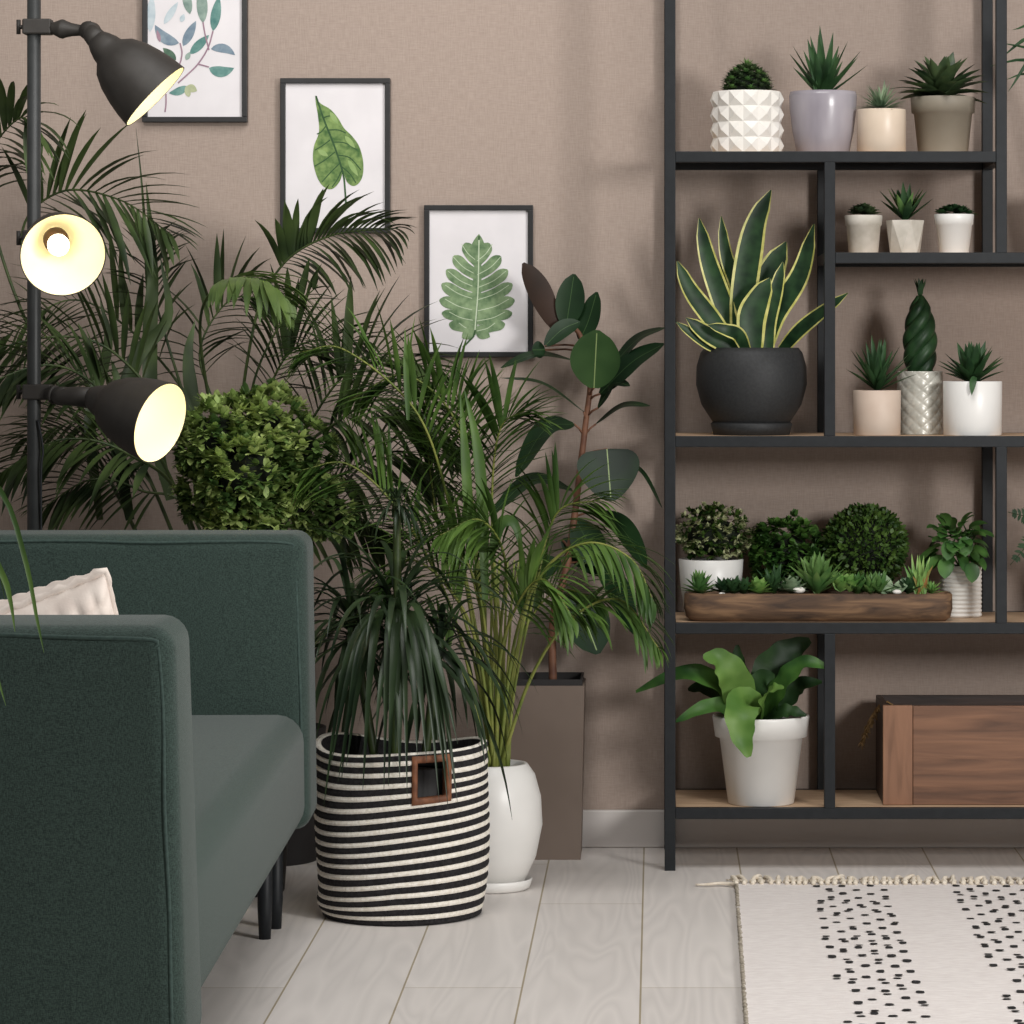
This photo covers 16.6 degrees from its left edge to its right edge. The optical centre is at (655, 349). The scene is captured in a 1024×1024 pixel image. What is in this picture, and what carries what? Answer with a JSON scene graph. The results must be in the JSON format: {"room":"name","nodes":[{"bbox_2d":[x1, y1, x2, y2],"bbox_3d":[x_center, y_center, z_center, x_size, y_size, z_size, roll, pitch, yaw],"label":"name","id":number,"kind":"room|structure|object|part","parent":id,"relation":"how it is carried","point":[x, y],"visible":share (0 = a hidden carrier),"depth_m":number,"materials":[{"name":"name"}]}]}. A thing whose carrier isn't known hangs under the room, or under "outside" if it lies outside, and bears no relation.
{"room":"living room","nodes":[
{"label":"living room","id":0,"kind":"room"},
{"bbox_2d":[418,762,441,796],"bbox_3d":[-0.450,0.864,6.200,0.256,0.267,0.256,0,0,0],"label":"pot","id":1,"kind":"object","parent":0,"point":[427,781],"depth_m":6.09,"materials":[{"name":"grey"}]},
{"bbox_2d":[0,0,1023,809],"bbox_3d":[0.000,-0.350,7.090,6.400,2.700,0.100,0,0,0],"label":"wall","id":2,"kind":"structure","parent":0,"point":[556,107],"depth_m":7.04,"materials":[{"name":"paint"}]},
{"bbox_2d":[142,0,247,122],"bbox_3d":[-0.926,-0.616,7.030,0.211,0.317,0.017,0,0,0],"label":"picture frame","id":3,"kind":"object","parent":2,"relation":"attached to","point":[208,38],"visible":0.98,"depth_m":7.03,"materials":[{"name":"paper"}]},
{"bbox_2d":[280,78,390,232],"bbox_3d":[-0.644,-0.390,7.030,0.221,0.311,0.017,0,0,0],"label":"picture frame","id":4,"kind":"object","parent":2,"relation":"attached to","point":[335,133],"visible":0.93,"depth_m":7.03,"materials":[{"name":"paper"}]},
{"bbox_2d":[424,205,532,356],"bbox_3d":[-0.356,-0.138,7.030,0.219,0.305,0.017,0,0,0],"label":"picture frame","id":5,"kind":"object","parent":2,"relation":"attached to","point":[474,255],"visible":0.89,"depth_m":7.03,"materials":[{"name":"paper"}]},
{"bbox_2d":[582,810,1023,847],"bbox_3d":[0.000,0.962,7.032,6.400,0.076,0.013,0,0,0],"label":"baseboard","id":6,"kind":"structure","parent":2,"relation":"attached to","point":[601,828],"depth_m":7.03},
{"bbox_2d":[201,848,1023,1023],"bbox_3d":[0.000,1.025,3.070,6.400,0.050,8.140,0,0,0],"label":"floor","id":7,"kind":"structure","parent":0,"point":[608,935],"depth_m":5.85,"materials":[{"name":"white wood"}]},
{"bbox_2d":[0,486,43,704],"bbox_3d":[-0.957,0.482,3.602,0.444,1.036,0.500,0,0,-43],"label":"potted plant","id":8,"kind":"object","parent":7,"relation":"on","point":[3,577],"visible":1,"depth_m":3.57,"materials":[{"name":"green plant"}]},
{"bbox_2d":[16,0,186,529],"bbox_3d":[-1.073,0.050,6.288,0.449,1.900,0.333,0,0,33],"label":"floor lamp","id":9,"kind":"object","parent":7,"relation":"on","point":[62,253],"visible":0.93,"depth_m":6.27,"materials":[{"name":"metal"}]},
{"bbox_3d":[-1.112,0.533,6.333,0.013,0.814,0.020,0,0,0],"label":"cord","id":10,"kind":"part","parent":9,"relation":"part of","materials":[{"name":"black metal"}]},
{"bbox_2d":[43,227,69,250],"bbox_3d":[-1.068,-0.195,6.230,0.045,0.048,0.040,0,0,-17],"label":"socket","id":11,"kind":"object","parent":9,"relation":"attached to","point":[49,233],"depth_m":6.21,"materials":[{"name":"brown metal"}]},
{"bbox_3d":[-1.058,-0.186,6.200,0.039,0.040,0.043,0,0,0],"label":"bulb","id":12,"kind":"part","parent":9,"relation":"part of","materials":[{"name":"white glass"}]},
{"bbox_3d":[-1.042,-0.169,6.194,0.149,0.149,0.171,0,0,0],"label":"lamp shade","id":13,"kind":"part","parent":9,"relation":"part of","materials":[{"name":"metal"}]},
{"bbox_3d":[-0.943,0.125,6.239,0.181,0.152,0.148,0,0,21],"label":"lamp shade","id":14,"kind":"part","parent":9,"relation":"part of","materials":[{"name":"metal"}]},
{"bbox_3d":[-0.935,-0.488,6.295,0.171,0.170,0.147,0,0,0],"label":"lamp shade","id":15,"kind":"part","parent":9,"relation":"part of","materials":[{"name":"metal"}]},
{"bbox_2d":[0,530,316,1023],"bbox_3d":[-0.991,0.654,4.996,0.921,0.692,2.149,0,0,0],"label":"sofa","id":16,"kind":"object","parent":7,"relation":"on","point":[158,755],"visible":1,"depth_m":3.95,"materials":[{"name":"fabric"}]},
{"bbox_2d":[0,568,118,614],"bbox_3d":[-0.805,0.453,4.458,0.332,0.354,0.257,0,0,0],"label":"cushion","id":17,"kind":"object","parent":16,"relation":"on","point":[92,593],"visible":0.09,"depth_m":4.40,"materials":[{"name":"white fabric"}]},
{"bbox_3d":[-0.969,0.560,4.024,0.878,0.502,0.187,0,0,-1],"label":"armrest","id":18,"kind":"part","parent":16,"relation":"part of","materials":[{"name":"fabric"}]},
{"bbox_3d":[-1.017,0.560,5.968,0.867,0.500,0.186,0,0,-1],"label":"armrest","id":19,"kind":"part","parent":16,"relation":"part of","materials":[{"name":"fabric"}]},
{"bbox_3d":[-0.989,0.711,4.996,0.877,0.200,1.817,0,0,0],"label":"seat","id":20,"kind":"part","parent":16,"relation":"part of","materials":[{"name":"fabric"}]},
{"bbox_3d":[-0.664,0.900,5.943,0.028,0.200,0.028,0,0,0],"label":"leg","id":21,"kind":"part","parent":16,"relation":"part of","materials":[{"name":"black wood"}]},
{"bbox_3d":[-0.658,0.900,6.051,0.028,0.200,0.028,0,0,0],"label":"leg","id":22,"kind":"part","parent":16,"relation":"part of","materials":[{"name":"black wood"}]},
{"bbox_2d":[0,79,487,865],"bbox_3d":[-0.870,0.228,6.678,1.118,1.545,0.635,0,0,0],"label":"potted palm","id":23,"kind":"object","parent":7,"relation":"on","point":[267,301],"visible":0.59,"depth_m":6.68,"materials":[{"name":"plant"}]},
{"bbox_2d":[286,723,325,865],"bbox_3d":[-0.773,0.870,6.870,0.252,0.260,0.252,0,0,0],"label":"pot","id":24,"kind":"object","parent":23,"relation":"on","point":[301,844],"depth_m":6.80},
{"bbox_2d":[168,377,361,896],"bbox_3d":[-0.724,0.526,6.439,0.366,0.947,0.275,0,0,0],"label":"bush","id":25,"kind":"object","parent":7,"relation":"on","point":[230,459],"visible":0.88,"depth_m":6.39,"materials":[{"name":"plant"}]},
{"bbox_2d":[255,842,287,896],"bbox_3d":[-0.776,0.895,6.470,0.212,0.210,0.212,0,0,0],"label":"pot","id":26,"kind":"object","parent":25,"relation":"on","point":[285,849],"depth_m":6.46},
{"bbox_2d":[294,476,548,925],"bbox_3d":[-0.460,0.611,6.219,0.501,0.775,0.491,0,0,-17],"label":"dracaena","id":27,"kind":"object","parent":7,"relation":"on","point":[402,836],"visible":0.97,"depth_m":6.09,"materials":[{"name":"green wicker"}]},
{"bbox_3d":[-0.464,0.497,6.225,0.173,0.470,0.068,0,0,0],"label":"stem","id":28,"kind":"part","parent":27,"relation":"part of","materials":[{"name":"green plant"}]},
{"bbox_2d":[314,732,489,925],"bbox_3d":[-0.451,0.842,6.201,0.314,0.315,0.296,0,0,0],"label":"basket","id":29,"kind":"object","parent":27,"relation":"on","point":[394,854],"depth_m":6.08,"materials":[{"name":"fabric"}]},
{"bbox_3d":[-0.390,0.745,6.070,0.072,0.088,0.025,0,0,-19],"label":"handle trim","id":30,"kind":"part","parent":27,"relation":"part of","materials":[{"name":"leather"}]},
{"bbox_2d":[270,293,674,893],"bbox_3d":[-0.339,0.447,6.372,0.698,1.105,0.402,0,0,-24],"label":"potted palm","id":31,"kind":"object","parent":7,"relation":"on","point":[514,840],"visible":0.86,"depth_m":6.41,"materials":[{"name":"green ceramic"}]},
{"bbox_2d":[486,759,541,883],"bbox_3d":[-0.306,0.877,6.500,0.191,0.221,0.191,0,0,0],"label":"pot","id":32,"kind":"object","parent":31,"relation":"on","point":[514,840],"depth_m":6.43,"materials":[{"name":"white ceramic"}]},
{"bbox_2d":[495,262,664,859],"bbox_3d":[-0.153,0.413,6.931,0.342,1.174,0.185,0,0,0],"label":"rubber plant","id":33,"kind":"object","parent":7,"relation":"on","point":[551,739],"visible":0.81,"depth_m":6.88,"materials":[{"name":"plant"}]},
{"bbox_3d":[-0.224,0.829,6.940,0.167,0.342,0.167,0,0,0],"label":"pot","id":34,"kind":"part","parent":33,"relation":"part of","materials":[{"name":"brown ceramic"}]},
{"bbox_3d":[-0.144,0.311,6.925,0.151,0.727,0.066,0,0,5],"label":"stem","id":35,"kind":"part","parent":33,"relation":"part of","materials":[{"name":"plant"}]},
{"bbox_2d":[664,0,1023,870],"bbox_3d":[0.647,-0.005,6.871,1.261,2.010,0.303,0,0,0],"label":"shelving unit","id":36,"kind":"object","parent":7,"relation":"on","point":[823,802],"visible":0.99,"depth_m":6.72,"materials":[{"name":"black metal"}]},
{"bbox_3d":[0.027,0.000,7.012,0.021,2.000,0.021,0,0,0],"label":"post","id":37,"kind":"part","parent":36,"relation":"part of","materials":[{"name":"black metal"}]},
{"bbox_3d":[0.027,0.000,6.730,0.021,2.000,0.021,0,0,0],"label":"post","id":38,"kind":"part","parent":36,"relation":"part of","materials":[{"name":"black metal"}]},
{"bbox_2d":[675,501,755,614],"bbox_3d":[0.116,0.411,6.897,0.182,0.226,0.150,0,0,0],"label":"potted shrub","id":39,"kind":"object","parent":36,"relation":"on","point":[712,536],"visible":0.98,"depth_m":6.86,"materials":[{"name":"green plant"}]},
{"bbox_2d":[679,557,742,614],"bbox_3d":[0.108,0.468,6.900,0.128,0.112,0.128,0,0,0],"label":"pot","id":40,"kind":"object","parent":39,"relation":"on","point":[722,567],"depth_m":6.85,"materials":[{"name":"white ceramic"}]},
{"bbox_2d":[636,637,823,806],"bbox_3d":[0.154,0.719,6.776,0.356,0.322,0.205,0,0,-17],"label":"potted fern","id":41,"kind":"object","parent":36,"relation":"on","point":[757,725],"visible":1,"depth_m":6.75,"materials":[{"name":"white ceramic"}]},
{"bbox_2d":[713,712,808,806],"bbox_3d":[0.204,0.794,6.800,0.188,0.171,0.188,0,0,0],"label":"pot","id":42,"kind":"object","parent":41,"relation":"on","point":[767,777],"depth_m":6.74,"materials":[{"name":"white ceramic"}]},
{"bbox_2d":[710,58,783,150],"bbox_3d":[0.177,-0.476,6.820,0.144,0.188,0.144,0,0,0],"label":"potted succulent","id":43,"kind":"object","parent":36,"relation":"on","point":[747,114],"visible":1,"depth_m":6.77,"materials":[{"name":"ceramic"}]},
{"bbox_2d":[710,90,783,150],"bbox_3d":[0.177,-0.442,6.820,0.144,0.121,0.144,0,0,0],"label":"pot","id":44,"kind":"object","parent":43,"relation":"on","point":[743,120],"depth_m":6.76,"materials":[{"name":"white ceramic"}]},
{"bbox_2d":[676,190,847,435],"bbox_3d":[0.205,-0.074,6.830,0.333,0.478,0.217,0,0,0],"label":"potted snake plant","id":45,"kind":"object","parent":36,"relation":"on","point":[746,385],"visible":1,"depth_m":6.79,"materials":[{"name":"plant"}]},
{"bbox_3d":[0.186,0.073,6.830,0.217,0.154,0.217,0,0,0],"label":"pot","id":46,"kind":"part","parent":45,"relation":"part of","materials":[{"name":"black ceramic"}]},
{"bbox_3d":[0.647,0.890,7.012,1.219,0.021,0.020,0,0,0],"label":"rail","id":47,"kind":"part","parent":36,"relation":"part of","materials":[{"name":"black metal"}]},
{"bbox_2d":[747,509,824,590],"bbox_3d":[0.261,0.418,6.899,0.172,0.211,0.139,0,0,0],"label":"shrub","id":48,"kind":"object","parent":36,"relation":"on","point":[784,549],"visible":0.66,"depth_m":6.87,"materials":[{"name":"plant"}]},
{"bbox_2d":[680,551,952,621],"bbox_3d":[0.307,0.456,6.776,0.534,0.136,0.150,0,0,0],"label":"planter","id":49,"kind":"object","parent":36,"relation":"on","point":[875,598],"visible":1,"depth_m":6.75,"materials":[{"name":"brown wood"}]},
{"bbox_3d":[0.334,0.713,7.012,0.021,0.336,0.021,0,0,0],"label":"post","id":50,"kind":"part","parent":36,"relation":"part of","materials":[{"name":"black metal"}]},
{"bbox_3d":[0.334,-0.098,7.012,0.021,0.526,0.021,0,0,0],"label":"post","id":51,"kind":"part","parent":36,"relation":"part of","materials":[{"name":"black metal"}]},
{"bbox_3d":[0.334,-0.177,6.871,0.020,0.020,0.261,0,0,0],"label":"rail","id":52,"kind":"part","parent":36,"relation":"part of","materials":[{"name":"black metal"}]},
{"bbox_2d":[789,28,865,150],"bbox_3d":[0.332,-0.508,6.812,0.157,0.252,0.151,0,0,12],"label":"aloe","id":53,"kind":"object","parent":36,"relation":"on","point":[823,116],"visible":0.85,"depth_m":6.78,"materials":[{"name":"ceramic"}]},
{"bbox_2d":[789,90,856,150],"bbox_3d":[0.325,-0.442,6.820,0.132,0.121,0.132,0,0,0],"label":"pot","id":54,"kind":"object","parent":53,"relation":"on","point":[821,120],"depth_m":6.77,"materials":[{"name":"purple ceramic"}]},
{"bbox_3d":[0.345,-0.371,7.012,0.616,0.021,0.020,0,0,0],"label":"rail","id":55,"kind":"part","parent":36,"relation":"part of","materials":[{"name":"black metal"}]},
{"bbox_3d":[0.334,0.713,6.730,0.021,0.336,0.021,0,0,0],"label":"post","id":56,"kind":"part","parent":36,"relation":"part of","materials":[{"name":"black metal"}]},
{"bbox_3d":[0.334,-0.098,6.730,0.021,0.526,0.021,0,0,0],"label":"post","id":57,"kind":"part","parent":36,"relation":"part of","materials":[{"name":"black metal"}]},
{"bbox_3d":[0.345,-0.371,6.730,0.616,0.021,0.020,0,0,0],"label":"rail","id":58,"kind":"part","parent":36,"relation":"part of","materials":[{"name":"black metal"}]},
{"bbox_3d":[0.647,0.890,6.730,1.219,0.021,0.020,0,0,0],"label":"rail","id":59,"kind":"part","parent":36,"relation":"part of","materials":[{"name":"black metal"}]},
{"bbox_3d":[0.647,0.535,7.012,1.219,0.021,0.020,0,0,0],"label":"rail","id":60,"kind":"part","parent":36,"relation":"part of","materials":[{"name":"black metal"}]},
{"bbox_3d":[0.647,0.535,6.730,1.219,0.021,0.020,0,0,0],"label":"rail","id":61,"kind":"part","parent":36,"relation":"part of","materials":[{"name":"black metal"}]},
{"bbox_3d":[0.647,0.176,7.012,1.219,0.021,0.020,0,0,0],"label":"rail","id":62,"kind":"part","parent":36,"relation":"part of","materials":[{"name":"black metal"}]},
{"bbox_3d":[0.647,0.176,6.730,1.219,0.021,0.020,0,0,0],"label":"rail","id":63,"kind":"part","parent":36,"relation":"part of","materials":[{"name":"black metal"}]},
{"bbox_2d":[845,203,881,251],"bbox_3d":[0.403,-0.237,6.800,0.074,0.099,0.074,0,0,0],"label":"potted succulent","id":64,"kind":"object","parent":36,"relation":"on","point":[863,231],"visible":0.93,"depth_m":6.77,"materials":[{"name":"ceramic"}]},
{"bbox_2d":[819,502,909,590],"bbox_3d":[0.411,0.411,6.900,0.179,0.225,0.181,0,0,0],"label":"boxwood ball","id":65,"kind":"object","parent":36,"relation":"on","point":[873,539],"visible":0.84,"depth_m":6.85,"materials":[{"name":"plant"}]},
{"bbox_2d":[854,81,905,150],"bbox_3d":[0.436,-0.453,6.788,0.109,0.143,0.114,0,0,27],"label":"potted succulent","id":66,"kind":"object","parent":36,"relation":"on","point":[879,128],"visible":0.96,"depth_m":6.75,"materials":[{"name":"beige ceramic"}]},
{"bbox_2d":[857,108,905,150],"bbox_3d":[0.438,-0.424,6.790,0.095,0.084,0.095,0,0,0],"label":"pot","id":67,"kind":"object","parent":66,"relation":"on","point":[878,129],"depth_m":6.75,"materials":[{"name":"beige ceramic"}]},
{"bbox_2d":[848,335,915,435],"bbox_3d":[0.436,0.068,6.790,0.140,0.194,0.121,0,0,0],"label":"aloe","id":68,"kind":"object","parent":36,"relation":"on","point":[876,412],"visible":1,"depth_m":6.76,"materials":[{"name":"ceramic"}]},
{"bbox_2d":[853,390,900,435],"bbox_3d":[0.429,0.122,6.790,0.093,0.087,0.093,0,0,0],"label":"pot","id":69,"kind":"object","parent":68,"relation":"on","point":[875,412],"depth_m":6.75,"materials":[{"name":"beige ceramic"}]},
{"bbox_2d":[881,183,930,251],"bbox_3d":[0.486,-0.257,6.798,0.106,0.139,0.094,0,0,0],"label":"aloe","id":70,"kind":"object","parent":36,"relation":"on","point":[904,235],"visible":0.99,"depth_m":6.78,"materials":[{"name":"ceramic"}]},
{"bbox_2d":[886,220,923,251],"bbox_3d":[0.484,-0.220,6.800,0.073,0.064,0.073,0,0,0],"label":"pot","id":71,"kind":"object","parent":70,"relation":"on","point":[903,235],"depth_m":6.77,"materials":[{"name":"ceramic"}]},
{"bbox_2d":[897,278,942,434],"bbox_3d":[0.518,0.012,6.870,0.091,0.307,0.091,0,0,0],"label":"potted snake plant","id":72,"kind":"object","parent":36,"relation":"on","point":[922,392],"visible":0.9,"depth_m":6.84,"materials":[{"name":"glazed ceramic"},{"name":"plant leaf"},{"name":"soil"}]},
{"bbox_3d":[0.518,0.103,6.870,0.091,0.124,0.091,0,0,0],"label":"pot","id":73,"kind":"part","parent":72,"relation":"part of","materials":[{"name":"silver metal"}]},
{"bbox_3d":[0.800,-0.177,7.012,0.912,0.021,0.020,0,0,0],"label":"rail","id":74,"kind":"part","parent":36,"relation":"part of","materials":[{"name":"black metal"}]},
{"bbox_3d":[0.800,-0.177,6.730,0.912,0.021,0.020,0,0,0],"label":"rail","id":75,"kind":"part","parent":36,"relation":"part of","materials":[{"name":"black metal"}]},
{"bbox_2d":[890,52,987,150],"bbox_3d":[0.554,-0.483,6.835,0.187,0.203,0.171,0,0,-36],"label":"potted succulent","id":76,"kind":"object","parent":36,"relation":"on","point":[942,116],"visible":0.89,"depth_m":6.80,"materials":[{"name":"ceramic"}]},
{"bbox_2d":[911,95,974,150],"bbox_3d":[0.561,-0.438,6.840,0.127,0.111,0.127,0,0,0],"label":"pot","id":77,"kind":"object","parent":76,"relation":"on","point":[942,122],"depth_m":6.79,"materials":[{"name":"beige ceramic"}]},
{"bbox_2d":[876,695,1023,804],"bbox_3d":[0.669,0.783,6.873,0.460,0.192,0.223,0,0,0],"label":"wooden crate","id":78,"kind":"object","parent":36,"relation":"on","point":[931,749],"visible":1,"depth_m":6.76,"materials":[{"name":"brown wood"}]},
{"bbox_2d":[858,701,893,749],"bbox_3d":[0.443,0.737,6.867,0.095,0.098,0.032,0,0,0],"label":"stalk","id":79,"kind":"object","parent":78,"relation":"hanging from","point":[870,723],"visible":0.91,"depth_m":6.86,"materials":[{"name":"brown plant"}]},
{"bbox_3d":[0.445,0.784,6.875,0.012,0.191,0.195,0,0,0],"label":"panel","id":80,"kind":"part","parent":78,"relation":"part of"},
{"bbox_3d":[0.669,0.784,6.979,0.460,0.191,0.012,0,0,0],"label":"panel","id":81,"kind":"part","parent":78,"relation":"part of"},
{"bbox_3d":[0.669,0.784,6.771,0.344,0.191,0.012,0,0,0],"label":"panel","id":82,"kind":"part","parent":78,"relation":"part of","materials":[{"name":"brown wood"}]},
{"bbox_2d":[934,204,975,251],"bbox_3d":[0.578,-0.236,6.800,0.080,0.097,0.078,0,0,-38],"label":"potted succulent","id":83,"kind":"object","parent":36,"relation":"on","point":[954,229],"visible":0.97,"depth_m":6.77,"materials":[{"name":"white ceramic"}]},
{"bbox_2d":[920,512,994,617],"bbox_3d":[0.590,0.420,6.859,0.141,0.207,0.135,0,0,-26],"label":"potted plant","id":84,"kind":"object","parent":36,"relation":"on","point":[962,579],"visible":0.9,"depth_m":6.84,"materials":[{"name":"plant"}]},
{"bbox_2d":[940,564,981,617],"bbox_3d":[0.600,0.473,6.880,0.082,0.101,0.082,0,0,0],"label":"pot","id":85,"kind":"object","parent":84,"relation":"on","point":[966,595],"depth_m":6.84,"materials":[{"name":"white ceramic"}]},
{"bbox_2d":[939,341,1003,435],"bbox_3d":[0.610,0.074,6.787,0.133,0.183,0.129,0,0,0],"label":"potted succulent","id":86,"kind":"object","parent":36,"relation":"on","point":[972,406],"visible":1,"depth_m":6.75,"materials":[{"name":"white ceramic"}]},
{"bbox_2d":[943,381,1001,435],"bbox_3d":[0.614,0.113,6.790,0.114,0.105,0.114,0,0,0],"label":"pot","id":87,"kind":"object","parent":86,"relation":"on","point":[970,408],"depth_m":6.74,"materials":[{"name":"white ceramic"}]},
{"bbox_3d":[0.663,0.355,7.012,0.021,0.340,0.021,0,0,0],"label":"post","id":88,"kind":"part","parent":36,"relation":"part of","materials":[{"name":"black metal"}]},
{"bbox_3d":[0.663,-0.593,7.012,0.021,0.814,0.021,0,0,0],"label":"post","id":89,"kind":"part","parent":36,"relation":"part of","materials":[{"name":"black metal"}]},
{"bbox_3d":[0.663,-0.371,6.871,0.020,0.020,0.261,0,0,0],"label":"rail","id":90,"kind":"part","parent":36,"relation":"part of","materials":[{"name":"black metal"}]},
{"bbox_3d":[0.663,0.355,6.730,0.021,0.340,0.021,0,0,0],"label":"post","id":91,"kind":"part","parent":36,"relation":"part of","materials":[{"name":"black metal"}]},
{"bbox_3d":[0.663,-0.593,6.730,0.021,0.814,0.021,0,0,0],"label":"post","id":92,"kind":"part","parent":36,"relation":"part of","materials":[{"name":"black metal"}]},
{"bbox_2d":[992,25,1023,91],"bbox_3d":[0.872,-0.411,6.817,0.375,0.448,0.258,0,0,-44],"label":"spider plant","id":93,"kind":"object","parent":36,"relation":"on","point":[1018,43],"visible":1,"depth_m":6.79,"materials":[{"name":"green plant"}]},
{"bbox_2d":[1008,508,1023,564],"bbox_3d":[0.812,0.358,6.848,0.281,0.332,0.134,0,0,-7],"label":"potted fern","id":94,"kind":"object","parent":36,"relation":"on","point":[1014,512],"visible":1,"depth_m":6.78,"materials":[{"name":"green plant"}]},
{"bbox_2d":[695,874,1023,1023],"bbox_3d":[0.857,0.989,5.401,1.584,0.021,2.389,0,0,0],"label":"rug","id":95,"kind":"object","parent":7,"relation":"on","point":[887,952],"visible":1,"depth_m":5.79,"materials":[{"name":"white fabric"}]}
]}

